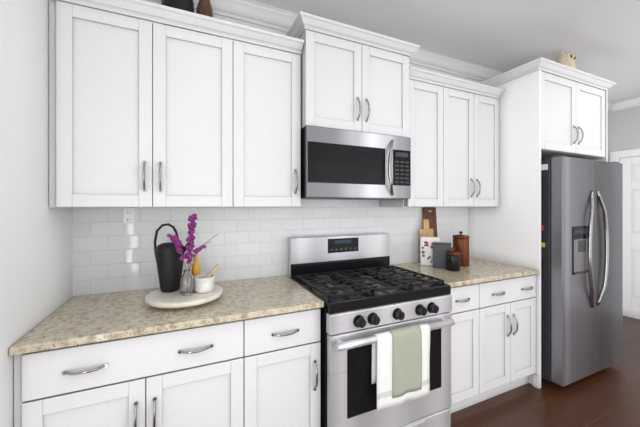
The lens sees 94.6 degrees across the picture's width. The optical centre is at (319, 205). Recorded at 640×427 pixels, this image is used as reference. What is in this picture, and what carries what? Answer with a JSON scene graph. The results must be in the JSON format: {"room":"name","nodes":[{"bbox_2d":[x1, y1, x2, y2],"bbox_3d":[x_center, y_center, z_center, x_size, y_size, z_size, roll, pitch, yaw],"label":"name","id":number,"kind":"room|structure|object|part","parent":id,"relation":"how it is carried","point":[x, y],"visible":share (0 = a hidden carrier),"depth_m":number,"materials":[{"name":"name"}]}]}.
{"room":"kitchen","nodes":[
{"label":"kitchen","id":0,"kind":"room"},
{"bbox_2d":[0,0,72,426],"bbox_3d":[-0.451,0.032,-0.503,0.100,2.750,4.600,0,0,-24],"label":"wall","id":1,"kind":"structure","parent":0,"point":[36,239],"depth_m":1.13,"materials":[{"name":"paint"}]},
{"bbox_2d":[74,0,482,90],"bbox_3d":[1.229,0.032,2.830,5.900,2.750,0.100,0,0,-24],"label":"wall","id":2,"kind":"structure","parent":0,"point":[152,1],"depth_m":2.04,"materials":[{"name":"paint"}]},
{"bbox_2d":[49,0,303,207],"bbox_3d":[-0.720,-0.493,1.690,1.204,1.000,0.374,0,0,-24],"label":"upper cabinet","id":3,"kind":"object","parent":2,"relation":"attached to","point":[148,114],"depth_m":1.52,"materials":[{"name":"white wood"}]},
{"bbox_3d":[-1.207,-0.461,1.337,0.026,0.935,0.010,0,0,-24],"label":"left filler of mounted upper cabinet","id":4,"kind":"part","parent":3,"relation":"part of","materials":[{"name":"white wood"}]},
{"bbox_2d":[161,0,193,30],"bbox_3d":[-0.795,-1.101,1.655,0.168,0.345,0.168,0,0,-24],"label":"vase","id":5,"kind":"object","parent":3,"relation":"on","point":[187,5],"visible":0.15,"depth_m":1.59,"materials":[{"name":"ceramic"}]},
{"bbox_2d":[196,0,212,34],"bbox_3d":[-0.668,-1.079,1.713,0.096,0.300,0.096,0,0,-24],"label":"jug","id":6,"kind":"object","parent":3,"relation":"on","point":[204,7],"visible":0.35,"depth_m":1.68,"materials":[{"name":"ceramic"}]},
{"bbox_2d":[73,199,467,296],"bbox_3d":[0.040,0.379,2.236,3.044,0.856,0.006,0,0,-24],"label":"tile backsplash","id":7,"kind":"structure","parent":2,"relation":"attached to","point":[111,255],"depth_m":1.95,"materials":[{"name":"white tile"}]},
{"bbox_2d":[123,208,133,222],"bbox_3d":[-1.108,0.055,1.712,0.056,0.088,0.008,0,0,-24],"label":"outlet","id":8,"kind":"object","parent":7,"relation":"attached to","point":[128,213],"visible":1,"depth_m":1.71,"materials":[{"name":"plastic"}]},
{"bbox_2d":[281,11,419,137],"bbox_3d":[0.206,-0.802,2.078,0.896,0.642,0.428,0,0,-24],"label":"upper cabinet","id":9,"kind":"object","parent":2,"relation":"attached to","point":[346,85],"visible":0.94,"depth_m":1.90,"materials":[{"name":"white wood"}]},
{"bbox_2d":[301,125,410,199],"bbox_3d":[0.209,-0.264,2.071,0.784,0.432,0.439,0,0,-24],"label":"microwave","id":10,"kind":"object","parent":9,"relation":"attached to","point":[336,164],"visible":0.99,"depth_m":1.88,"materials":[{"name":"silver metal"}]},
{"bbox_2d":[193,0,639,112],"bbox_3d":[2.193,-1.294,0.687,5.700,0.098,4.600,0,0,-24],"label":"crown molding","id":11,"kind":"structure","parent":2,"relation":"attached to","point":[250,11],"depth_m":2.14,"materials":[{"name":"white wood"}]},
{"bbox_2d":[379,66,504,206],"bbox_3d":[1.033,-0.493,2.479,1.033,1.000,0.374,0,0,-24],"label":"upper cabinet","id":12,"kind":"object","parent":2,"relation":"attached to","point":[454,134],"visible":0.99,"depth_m":2.34,"materials":[{"name":"white wood"}]},
{"bbox_2d":[464,57,615,93],"bbox_3d":[2.035,-1.085,2.759,1.128,0.064,0.682,0,0,-24],"label":"crown molding","id":13,"kind":"structure","parent":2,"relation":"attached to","point":[545,65],"depth_m":2.44,"materials":[{"name":"white wood"}]},
{"bbox_2d":[541,71,604,159],"bbox_3d":[2.033,-0.748,2.766,0.979,0.610,0.672,0,0,-24],"label":"upper cabinet","id":14,"kind":"object","parent":2,"relation":"attached to","point":[572,112],"visible":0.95,"depth_m":2.48,"materials":[{"name":"white wood"}]},
{"bbox_2d":[556,51,575,68],"bbox_3d":[2.119,-1.224,2.546,0.140,0.210,0.146,0,0,-24],"label":"owl","id":15,"kind":"object","parent":14,"relation":"on","point":[568,59],"visible":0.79,"depth_m":2.50,"materials":[{"name":"ceramic"}]},
{"bbox_2d":[253,0,639,102],"bbox_3d":[2.193,-1.383,0.687,5.900,0.080,4.800,0,0,-24],"label":"ceiling","id":16,"kind":"structure","parent":0,"point":[603,36],"depth_m":2.22,"materials":[{"name":"paint"}]},
{"bbox_2d":[451,315,639,426],"bbox_3d":[2.193,1.447,0.687,5.900,0.080,4.800,0,0,-24],"label":"floor","id":17,"kind":"structure","parent":0,"point":[610,396],"depth_m":2.10,"materials":[{"name":"brown wood"}]},
{"bbox_2d":[14,308,320,426],"bbox_3d":[-0.663,0.965,1.563,1.204,0.882,0.654,0,0,-24],"label":"base cabinet","id":18,"kind":"object","parent":17,"relation":"on","point":[265,371],"visible":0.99,"depth_m":1.28,"materials":[{"name":"white wood"}]},
{"bbox_2d":[9,275,323,355],"bbox_3d":[-0.660,0.507,1.565,1.210,0.030,0.640,0,0,-24],"label":"countertop","id":19,"kind":"structure","parent":18,"relation":"on","point":[86,319],"depth_m":1.38,"materials":[{"name":"stone"}]},
{"bbox_2d":[145,284,222,307],"bbox_3d":[-0.702,0.469,1.544,0.370,0.043,0.370,0,0,-24],"label":"tray","id":20,"kind":"object","parent":19,"relation":"on","point":[158,299],"visible":0.75,"depth_m":1.43,"materials":[{"name":"white ceramic"}]},
{"bbox_2d":[154,223,189,292],"bbox_3d":[-0.789,0.269,1.564,0.150,0.356,0.140,0,0,32],"label":"pitcher","id":21,"kind":"object","parent":20,"relation":"on","point":[169,266],"visible":0.78,"depth_m":1.52,"materials":[{"name":"black ceramic"}]},
{"bbox_2d":[167,213,217,295],"bbox_3d":[-0.646,0.242,1.509,0.241,0.410,0.066,0,0,-24],"label":"vase","id":22,"kind":"object","parent":20,"relation":"on","point":[187,279],"visible":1,"depth_m":1.49,"materials":[{"name":"clear glass"}]},
{"bbox_2d":[191,254,199,276],"bbox_3d":[-0.690,0.358,1.643,0.046,0.178,0.046,0,0,-24],"label":"oil bottle","id":23,"kind":"object","parent":20,"relation":"on","point":[195,270],"visible":0.57,"depth_m":1.63,"materials":[{"name":"yellow glass"}]},
{"bbox_2d":[194,264,219,292],"bbox_3d":[-0.606,0.379,1.560,0.104,0.135,0.120,0,0,23],"label":"mortar","id":24,"kind":"object","parent":20,"relation":"on","point":[203,283],"visible":0.98,"depth_m":1.52,"materials":[{"name":"white ceramic"}]},
{"bbox_2d":[288,233,454,426],"bbox_3d":[0.306,0.815,1.930,0.841,1.184,0.744,0,0,-24],"label":"stove","id":25,"kind":"object","parent":17,"relation":"on","point":[363,296],"visible":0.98,"depth_m":1.70,"materials":[{"name":"silver metal"}]},
{"bbox_2d":[372,323,429,411],"bbox_3d":[0.446,0.861,1.605,0.357,0.388,0.061,0,0,-24],"label":"towel","id":26,"kind":"object","parent":25,"relation":"attached to","point":[381,350],"visible":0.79,"depth_m":1.55,"materials":[{"name":"white fabric"}]},
{"bbox_2d":[387,324,421,397],"bbox_3d":[0.457,0.833,1.610,0.194,0.344,0.072,0,0,-24],"label":"towel","id":27,"kind":"object","parent":25,"relation":"hanging from","point":[406,340],"visible":0.96,"depth_m":1.58,"materials":[{"name":"green fabric"}]},
{"bbox_2d":[450,275,535,412],"bbox_3d":[1.121,0.965,2.365,0.966,0.882,0.654,0,0,-24],"label":"base cabinet","id":28,"kind":"object","parent":17,"relation":"on","point":[493,334],"visible":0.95,"depth_m":2.10,"materials":[{"name":"white wood"}]},
{"bbox_2d":[390,257,539,286],"bbox_3d":[1.119,0.507,2.366,0.968,0.030,0.640,0,0,-24],"label":"countertop","id":29,"kind":"structure","parent":28,"relation":"on","point":[478,270],"depth_m":2.22,"materials":[{"name":"stone"}]},
{"bbox_2d":[419,219,433,236],"bbox_3d":[0.931,0.303,2.567,0.150,0.374,0.043,0,0,-24],"label":"cutting board","id":30,"kind":"object","parent":29,"relation":"on","point":[425,231],"visible":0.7,"depth_m":2.57,"materials":[{"name":"beige wood"}]},
{"bbox_2d":[420,236,439,265],"bbox_3d":[0.911,0.373,2.446,0.150,0.235,0.061,0,0,21],"label":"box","id":31,"kind":"object","parent":29,"relation":"on","point":[426,243],"visible":0.7,"depth_m":2.42,"materials":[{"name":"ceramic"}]},
{"bbox_2d":[422,207,437,236],"bbox_3d":[0.981,0.252,2.618,0.150,0.477,0.052,0,0,-24],"label":"cutting board","id":32,"kind":"object","parent":29,"relation":"on","point":[428,213],"visible":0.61,"depth_m":2.63,"materials":[{"name":"brown wood"}]},
{"bbox_2d":[433,242,451,267],"bbox_3d":[0.973,0.392,2.358,0.139,0.198,0.054,0,0,21],"label":"tin box","id":33,"kind":"object","parent":29,"relation":"on","point":[439,248],"visible":0.83,"depth_m":2.34,"materials":[{"name":"grey metal"}]},
{"bbox_2d":[446,247,460,271],"bbox_3d":[1.018,0.404,2.260,0.103,0.174,0.103,0,0,-24],"label":"canister","id":34,"kind":"object","parent":29,"relation":"on","point":[452,257],"visible":1,"depth_m":2.22,"materials":[{"name":"glass"}]},
{"bbox_2d":[453,231,469,265],"bbox_3d":[1.172,0.350,2.456,0.128,0.281,0.128,0,0,-24],"label":"copper canister","id":35,"kind":"object","parent":29,"relation":"on","point":[460,242],"visible":0.9,"depth_m":2.40,"materials":[{"name":"brown metal"}]},
{"bbox_2d":[468,69,540,388],"bbox_3d":[1.564,0.176,2.571,0.033,2.459,0.643,0,0,-24],"label":"panel","id":36,"kind":"object","parent":17,"relation":"on","point":[509,232],"visible":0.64,"depth_m":2.42,"materials":[{"name":"white wood"}]},
{"bbox_2d":[541,155,622,386],"bbox_3d":[2.090,0.511,2.707,0.910,1.792,0.770,0,0,-24],"label":"fridge","id":37,"kind":"object","parent":17,"relation":"on","point":[582,199],"visible":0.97,"depth_m":2.32,"materials":[{"name":"silver metal"}]},
{"bbox_2d":[589,90,607,161],"bbox_3d":[2.483,0.176,2.984,0.020,2.459,0.643,0,0,-24],"label":"panel","id":38,"kind":"object","parent":17,"relation":"on","point":[605,158],"visible":0.14,"depth_m":2.69,"materials":[{"name":"white wood"}]},
{"bbox_2d":[608,106,639,161],"bbox_3d":[4.838,0.032,1.877,0.100,2.750,4.600,0,0,-24],"label":"wall","id":39,"kind":"structure","parent":0,"point":[623,125],"depth_m":3.80,"materials":[{"name":"grey paint"}]},
{"bbox_2d":[610,148,639,161],"bbox_3d":[4.057,0.347,3.466,0.020,2.120,1.000,0,0,-24],"label":"trim","id":40,"kind":"structure","parent":39,"relation":"attached to","point":[614,156],"depth_m":3.79,"materials":[{"name":"white wood"}]},
{"bbox_3d":[4.057,0.347,3.466,0.020,2.120,1.000,0,0,-24],"label":"door casing","id":41,"kind":"part","parent":40,"relation":"part of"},
{"bbox_2d":[619,156,639,310],"bbox_3d":[4.060,0.388,3.468,0.011,2.017,0.814,0,0,-24],"label":"door","id":42,"kind":"structure","parent":39,"relation":"in","point":[631,165],"depth_m":3.73,"materials":[{"name":"white wood"}]},
{"bbox_2d":[623,307,639,318],"bbox_3d":[4.786,1.347,1.853,0.015,0.120,4.600,0,0,-24],"label":"baseboard","id":43,"kind":"structure","parent":39,"relation":"attached to","point":[633,313],"depth_m":3.73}
]}

